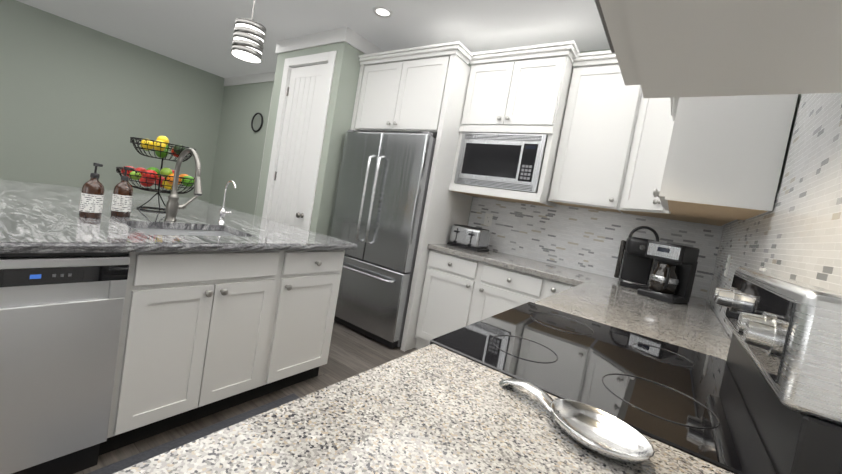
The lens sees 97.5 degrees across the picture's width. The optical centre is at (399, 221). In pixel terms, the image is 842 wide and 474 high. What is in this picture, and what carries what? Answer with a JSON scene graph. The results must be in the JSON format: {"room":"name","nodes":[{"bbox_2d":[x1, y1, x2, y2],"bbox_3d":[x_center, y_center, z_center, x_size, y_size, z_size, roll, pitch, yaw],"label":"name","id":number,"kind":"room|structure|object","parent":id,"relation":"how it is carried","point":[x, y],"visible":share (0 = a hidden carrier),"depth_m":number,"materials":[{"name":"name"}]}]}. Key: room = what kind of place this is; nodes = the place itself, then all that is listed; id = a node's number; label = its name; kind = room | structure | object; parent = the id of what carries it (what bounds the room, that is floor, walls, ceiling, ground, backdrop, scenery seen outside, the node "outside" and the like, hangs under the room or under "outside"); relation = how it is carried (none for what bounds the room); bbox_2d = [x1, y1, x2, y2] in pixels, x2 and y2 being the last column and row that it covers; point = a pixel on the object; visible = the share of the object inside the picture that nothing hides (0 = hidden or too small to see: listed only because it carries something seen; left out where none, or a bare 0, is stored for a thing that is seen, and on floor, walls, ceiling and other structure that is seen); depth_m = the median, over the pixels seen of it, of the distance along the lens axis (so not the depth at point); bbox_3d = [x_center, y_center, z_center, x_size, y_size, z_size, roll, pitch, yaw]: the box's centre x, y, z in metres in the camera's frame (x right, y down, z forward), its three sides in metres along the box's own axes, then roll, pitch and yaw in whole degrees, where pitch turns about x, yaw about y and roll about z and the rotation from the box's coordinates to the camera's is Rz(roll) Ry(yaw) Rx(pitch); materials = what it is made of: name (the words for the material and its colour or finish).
{"room":"kitchen","nodes":[
{"label":"kitchen","id":0,"kind":"room"},
{"bbox_2d":[0,0,223,201],"bbox_3d":[-4.210,-1.076,4.498,0.100,2.700,8.200,12,4,37],"label":"wall","id":1,"kind":"structure","parent":0,"point":[77,100],"depth_m":4.67,"materials":[{"name":"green paint"}]},
{"bbox_2d":[208,78,273,214],"bbox_3d":[-1.995,-0.752,5.294,2.500,2.700,0.110,12,4,37],"label":"wall","id":2,"kind":"structure","parent":0,"point":[239,149],"depth_m":5.56,"materials":[{"name":"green paint"}]},
{"bbox_2d":[224,72,274,85],"bbox_3d":[-1.873,-2.035,5.208,2.410,0.125,0.020,12,4,37],"label":"crown molding","id":3,"kind":"structure","parent":2,"relation":"attached to","point":[262,77],"depth_m":5.46,"materials":[{"name":"white paint"}]},
{"bbox_2d":[251,112,262,131],"bbox_3d":[-2.055,-1.423,5.297,0.284,0.284,0.024,12,4,37],"label":"wall clock","id":4,"kind":"object","parent":2,"relation":"attached to","point":[257,122],"visible":0.98,"depth_m":5.29,"materials":[{"name":"black plastic"}]},
{"bbox_2d":[254,89,272,214],"bbox_3d":[-1.556,-0.560,4.943,0.940,2.505,0.128,12,4,37],"label":"door frame","id":5,"kind":"structure","parent":2,"relation":"attached to","point":[263,152],"depth_m":5.15,"materials":[{"name":"white paint"}]},
{"bbox_2d":[74,321,418,473],"bbox_3d":[-1.902,0.816,2.654,6.750,0.060,8.400,12,4,37],"label":"floor","id":6,"kind":"structure","parent":0,"point":[352,352],"depth_m":2.42,"materials":[{"name":"brown wood"}]},
{"bbox_2d":[0,252,129,473],"bbox_3d":[-1.499,0.480,1.359,0.584,0.878,0.596,12,4,37],"label":"dishwasher","id":7,"kind":"object","parent":6,"relation":"on","point":[61,314],"visible":0.94,"depth_m":1.29,"materials":[{"name":"silver metal"}]},
{"bbox_2d":[127,228,221,283],"bbox_3d":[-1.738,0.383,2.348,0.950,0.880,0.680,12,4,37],"label":"base cabinet","id":8,"kind":"object","parent":6,"relation":"on","point":[144,267],"depth_m":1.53,"materials":[{"name":"white paint"}]},
{"bbox_2d":[0,179,356,253],"bbox_3d":[-1.982,-0.097,1.900,2.262,0.035,2.799,12,4,37],"label":"countertop","id":9,"kind":"structure","parent":8,"relation":"on","point":[40,218],"depth_m":1.81,"materials":[{"name":"stone"}]},
{"bbox_2d":[79,163,103,218],"bbox_3d":[-1.438,-0.145,1.730,0.096,0.258,0.083,12,4,37],"label":"soap bottle","id":10,"kind":"object","parent":9,"relation":"on","point":[91,199],"visible":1,"depth_m":1.71,"materials":[{"name":"brown glass"}]},
{"bbox_2d":[110,166,133,216],"bbox_3d":[-1.427,-0.153,1.903,0.096,0.258,0.083,12,4,37],"label":"soap bottle","id":11,"kind":"object","parent":9,"relation":"on","point":[122,197],"visible":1,"depth_m":1.88,"materials":[{"name":"brown glass"}]},
{"bbox_2d":[116,136,195,212],"bbox_3d":[-1.524,-0.303,2.347,0.457,0.472,0.457,12,4,37],"label":"fruit basket","id":12,"kind":"object","parent":9,"relation":"on","point":[151,176],"visible":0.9,"depth_m":2.26,"materials":[{"name":"black metal"}]},
{"bbox_2d":[164,148,202,221],"bbox_3d":[-1.102,-0.180,1.984,0.329,0.410,0.157,12,4,37],"label":"faucet","id":13,"kind":"object","parent":9,"relation":"on","point":[173,206],"visible":1,"depth_m":2.01,"materials":[{"name":"silver metal"}]},
{"bbox_2d":[134,228,234,235],"bbox_3d":[-1.090,0.186,1.889,0.386,0.223,0.541,12,4,37],"label":"sink","id":14,"kind":"object","parent":9,"relation":"in","point":[147,231],"depth_m":2.03,"materials":[{"name":"silver metal"}]},
{"bbox_2d":[218,180,235,222],"bbox_3d":[-1.041,-0.115,2.263,0.132,0.270,0.070,12,4,37],"label":"filter faucet","id":15,"kind":"object","parent":9,"relation":"on","point":[223,212],"visible":1,"depth_m":2.27,"materials":[{"name":"silver metal"}]},
{"bbox_2d":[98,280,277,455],"bbox_3d":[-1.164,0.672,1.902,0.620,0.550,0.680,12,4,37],"label":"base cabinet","id":16,"kind":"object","parent":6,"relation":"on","point":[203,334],"depth_m":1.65,"materials":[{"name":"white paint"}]},
{"bbox_2d":[87,393,299,473],"bbox_3d":[-0.780,1.024,1.608,0.430,0.016,1.085,12,4,37],"label":"kitchen mat","id":17,"kind":"object","parent":6,"relation":"on","point":[118,466],"visible":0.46,"depth_m":1.66,"materials":[{"name":"grey rubber"}]},
{"bbox_2d":[218,250,344,394],"bbox_3d":[-0.791,0.541,2.357,0.620,0.880,0.480,12,4,37],"label":"base cabinet","id":18,"kind":"object","parent":6,"relation":"on","point":[303,285],"depth_m":2.10,"materials":[{"name":"white paint"}]},
{"bbox_2d":[330,130,435,347],"bbox_3d":[-0.064,0.115,3.535,0.932,1.793,0.891,12,4,37],"label":"refrigerator","id":19,"kind":"object","parent":6,"relation":"on","point":[381,195],"visible":0.77,"depth_m":3.13,"materials":[{"name":"grey metal"}]},
{"bbox_2d":[350,41,472,351],"bbox_3d":[0.059,-0.225,3.572,1.085,2.530,0.782,12,4,37],"label":"cabinet","id":20,"kind":"object","parent":6,"relation":"on","point":[420,89],"visible":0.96,"depth_m":3.13,"materials":[{"name":"white paint"}]},
{"bbox_2d":[415,249,546,348],"bbox_3d":[0.742,0.757,3.087,0.970,0.876,0.640,12,4,37],"label":"base cabinet","id":21,"kind":"object","parent":6,"relation":"on","point":[458,292],"depth_m":2.88,"materials":[{"name":"white paint"}]},
{"bbox_2d":[428,244,710,307],"bbox_3d":[1.154,0.378,2.787,1.850,0.040,0.669,12,4,37],"label":"countertop","id":22,"kind":"structure","parent":21,"relation":"on","point":[562,274],"depth_m":2.74,"materials":[{"name":"stone"}]},
{"bbox_2d":[447,224,490,251],"bbox_3d":[0.614,0.144,3.260,0.300,0.192,0.270,12,4,37],"label":"toaster","id":23,"kind":"object","parent":22,"relation":"on","point":[476,239],"visible":1,"depth_m":3.17,"materials":[{"name":"silver metal"}]},
{"bbox_2d":[614,226,658,288],"bbox_3d":[1.628,0.238,2.540,0.205,0.419,0.290,11,4,29],"label":"coffee machine","id":24,"kind":"object","parent":22,"relation":"on","point":[635,268],"visible":0.79,"depth_m":2.52,"materials":[{"name":"black plastic"}]},
{"bbox_2d":[637,240,699,303],"bbox_3d":[1.577,0.296,2.175,0.257,0.330,0.190,7,4,-33],"label":"drip coffee maker","id":25,"kind":"object","parent":22,"relation":"on","point":[671,277],"visible":1,"depth_m":2.13,"materials":[{"name":"black plastic"}]},
{"bbox_2d":[543,279,569,298],"bbox_3d":[1.219,0.857,2.725,0.245,0.876,0.640,12,4,37],"label":"base cabinet","id":26,"kind":"object","parent":6,"relation":"on","point":[553,287],"depth_m":2.49,"materials":[{"name":"white paint"}]},
{"bbox_2d":[563,285,573,290],"bbox_3d":[1.272,0.901,2.115,0.691,0.876,0.282,12,4,37],"label":"base cabinet","id":27,"kind":"object","parent":6,"relation":"on","point":[565,287],"depth_m":2.44,"materials":[{"name":"white paint"}]},
{"bbox_2d":[535,280,730,359],"bbox_3d":[1.099,0.430,1.722,0.650,0.040,1.056,12,4,37],"label":"countertop","id":28,"kind":"structure","parent":27,"relation":"on","point":[689,326],"depth_m":1.59,"materials":[{"name":"stone"}]},
{"bbox_2d":[429,267,841,473],"bbox_3d":[0.477,0.663,1.030,0.716,1.205,0.756,12,4,37],"label":"range","id":29,"kind":"object","parent":6,"relation":"on","point":[765,397],"visible":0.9,"depth_m":0.73,"materials":[{"name":"grey glass"}]},
{"bbox_2d":[255,42,354,233],"bbox_3d":[-1.078,-0.513,3.783,1.040,2.700,0.110,12,4,37],"label":"wall","id":30,"kind":"structure","parent":0,"point":[343,94],"depth_m":3.47,"materials":[{"name":"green paint"}]},
{"bbox_2d":[270,63,327,228],"bbox_3d":[-1.106,-0.371,3.725,0.597,2.393,0.106,12,4,37],"label":"pantry door","id":31,"kind":"structure","parent":30,"relation":"in","point":[304,95],"depth_m":3.71,"materials":[{"name":"white paint"}]},
{"bbox_2d":[262,51,336,230],"bbox_3d":[-1.068,-0.408,3.758,0.784,2.500,0.128,12,4,37],"label":"door frame","id":32,"kind":"structure","parent":30,"relation":"attached to","point":[329,58],"depth_m":3.60,"materials":[{"name":"white paint"}]},
{"bbox_2d":[275,27,348,53],"bbox_3d":[-0.905,-1.784,3.659,1.080,0.125,0.020,12,4,37],"label":"crown molding","id":33,"kind":"structure","parent":30,"relation":"attached to","point":[339,35],"depth_m":3.60,"materials":[{"name":"white paint"}]},
{"bbox_2d":[16,0,609,77],"bbox_3d":[-1.449,-1.903,2.498,6.750,0.060,8.400,12,4,37],"label":"ceiling","id":34,"kind":"structure","parent":0,"point":[198,34],"depth_m":3.31,"materials":[{"name":"white paint"}]},
{"bbox_2d":[231,0,265,63],"bbox_3d":[-1.105,-1.523,2.754,0.218,0.603,0.219,12,4,37],"label":"pendant light","id":35,"kind":"object","parent":34,"relation":"hanging from","point":[248,41],"visible":1,"depth_m":2.68,"materials":[{"name":"white"}]},
{"bbox_2d":[373,6,392,17],"bbox_3d":[-0.138,-1.677,2.955,0.160,0.006,0.160,12,4,37],"label":"recessed light","id":36,"kind":"object","parent":34,"relation":"in","point":[384,12],"visible":1,"depth_m":2.95,"materials":[{"name":"white paint"}]},
{"bbox_2d":[323,48,363,235],"bbox_3d":[-0.542,-0.422,3.760,0.140,2.700,0.480,12,4,37],"label":"wall","id":37,"kind":"structure","parent":0,"point":[352,82],"depth_m":3.54,"materials":[{"name":"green paint"}]},
{"bbox_2d":[347,28,383,53],"bbox_3d":[-0.188,-1.670,3.747,0.020,0.125,0.968,12,4,37],"label":"crown molding","id":38,"kind":"structure","parent":37,"relation":"attached to","point":[351,37],"depth_m":3.49,"materials":[{"name":"white paint"}]},
{"bbox_2d":[114,344,732,473],"bbox_3d":[-0.202,0.313,-0.029,0.645,0.040,1.776,12,4,37],"label":"countertop","id":39,"kind":"structure","parent":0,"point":[432,409],"depth_m":0.52,"materials":[{"name":"stone"}]},
{"bbox_2d":[499,378,654,463],"bbox_3d":[0.270,0.322,0.610,0.251,0.027,0.125,12,4,37],"label":"spoon rest","id":40,"kind":"object","parent":39,"relation":"on","point":[600,432],"visible":1,"depth_m":0.59,"materials":[{"name":"silver metal"}]},
{"bbox_2d":[467,49,609,225],"bbox_3d":[1.064,-0.133,3.391,3.140,2.700,0.120,12,4,37],"label":"wall","id":41,"kind":"structure","parent":0,"point":[469,65],"depth_m":3.04,"materials":[{"name":"grey paint"}]},
{"bbox_2d":[459,48,572,147],"bbox_3d":[1.003,-0.988,3.109,0.778,0.605,0.480,12,4,37],"label":"upper cabinet","id":42,"kind":"object","parent":41,"relation":"attached to","point":[518,92],"depth_m":2.87,"materials":[{"name":"white paint"}]},
{"bbox_2d":[454,133,547,192],"bbox_3d":[0.899,-0.475,3.113,0.698,0.432,0.422,12,4,37],"label":"microwave","id":43,"kind":"object","parent":42,"relation":"in","point":[514,162],"visible":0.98,"depth_m":2.92,"materials":[{"name":"silver metal"}]},
{"bbox_2d":[545,56,628,213],"bbox_3d":[1.520,-0.632,2.772,0.539,1.060,0.364,12,4,37],"label":"upper cabinet","id":44,"kind":"object","parent":41,"relation":"attached to","point":[577,162],"depth_m":2.75,"materials":[{"name":"white paint"}]},
{"bbox_2d":[468,196,722,299],"bbox_3d":[1.402,0.136,3.043,1.854,0.600,0.004,12,4,37],"label":"wall tile","id":45,"kind":"structure","parent":41,"relation":"attached to","point":[582,239],"depth_m":2.99,"materials":[{"name":"tile"}]},
{"bbox_2d":[484,213,492,225],"bbox_3d":[0.832,-0.014,3.470,0.075,0.115,0.008,12,4,37],"label":"outlet","id":46,"kind":"object","parent":45,"relation":"attached to","point":[488,220],"visible":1,"depth_m":3.47,"materials":[{"name":"white plastic"}]},
{"bbox_2d":[597,116,725,225],"bbox_3d":[1.823,-0.560,2.404,0.653,1.060,0.585,12,4,37],"label":"upper cabinet","id":47,"kind":"object","parent":41,"relation":"attached to","point":[633,142],"depth_m":2.52,"materials":[{"name":"white paint"}]},
{"bbox_2d":[776,94,800,193],"bbox_3d":[0.378,-0.052,-0.022,0.120,2.700,6.540,12,4,37],"label":"wall","id":48,"kind":"structure","parent":0,"point":[788,143],"depth_m":1.21,"materials":[{"name":"grey paint"}]},
{"bbox_2d":[594,0,614,52],"bbox_3d":[0.759,-0.844,0.807,0.512,0.609,0.697,12,4,37],"label":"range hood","id":49,"kind":"object","parent":48,"relation":"attached to","point":[600,12],"visible":0.06,"depth_m":1.09,"materials":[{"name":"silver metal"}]},
{"bbox_2d":[645,116,732,223],"bbox_3d":[1.641,-0.563,1.921,0.364,1.060,0.524,12,4,37],"label":"upper cabinet","id":50,"kind":"object","parent":48,"relation":"attached to","point":[664,123],"depth_m":2.30,"materials":[{"name":"white paint"}]},
{"bbox_2d":[573,0,841,115],"bbox_3d":[0.328,-0.668,0.116,0.310,1.080,0.516,12,4,37],"label":"upper cabinet","id":51,"kind":"object","parent":48,"relation":"attached to","point":[681,110],"depth_m":0.31,"materials":[{"name":"white paint"}]},
{"bbox_2d":[653,112,793,220],"bbox_3d":[1.291,-0.259,1.499,0.310,0.435,0.534,12,4,37],"label":"upper cabinet","id":52,"kind":"object","parent":48,"relation":"attached to","point":[715,165],"depth_m":1.29,"materials":[{"name":"white paint"}]},
{"bbox_2d":[707,93,841,339],"bbox_3d":[0.343,-0.491,-0.086,0.004,1.840,6.348,12,4,37],"label":"wall tile","id":53,"kind":"structure","parent":48,"relation":"attached to","point":[795,233],"depth_m":0.95,"materials":[{"name":"tile"}]},
{"bbox_2d":[724,255,730,276],"bbox_3d":[1.697,0.230,1.911,0.008,0.115,0.075,12,4,37],"label":"outlet","id":54,"kind":"object","parent":53,"relation":"attached to","point":[727,265],"visible":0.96,"depth_m":1.89,"materials":[{"name":"white plastic"}]}
]}

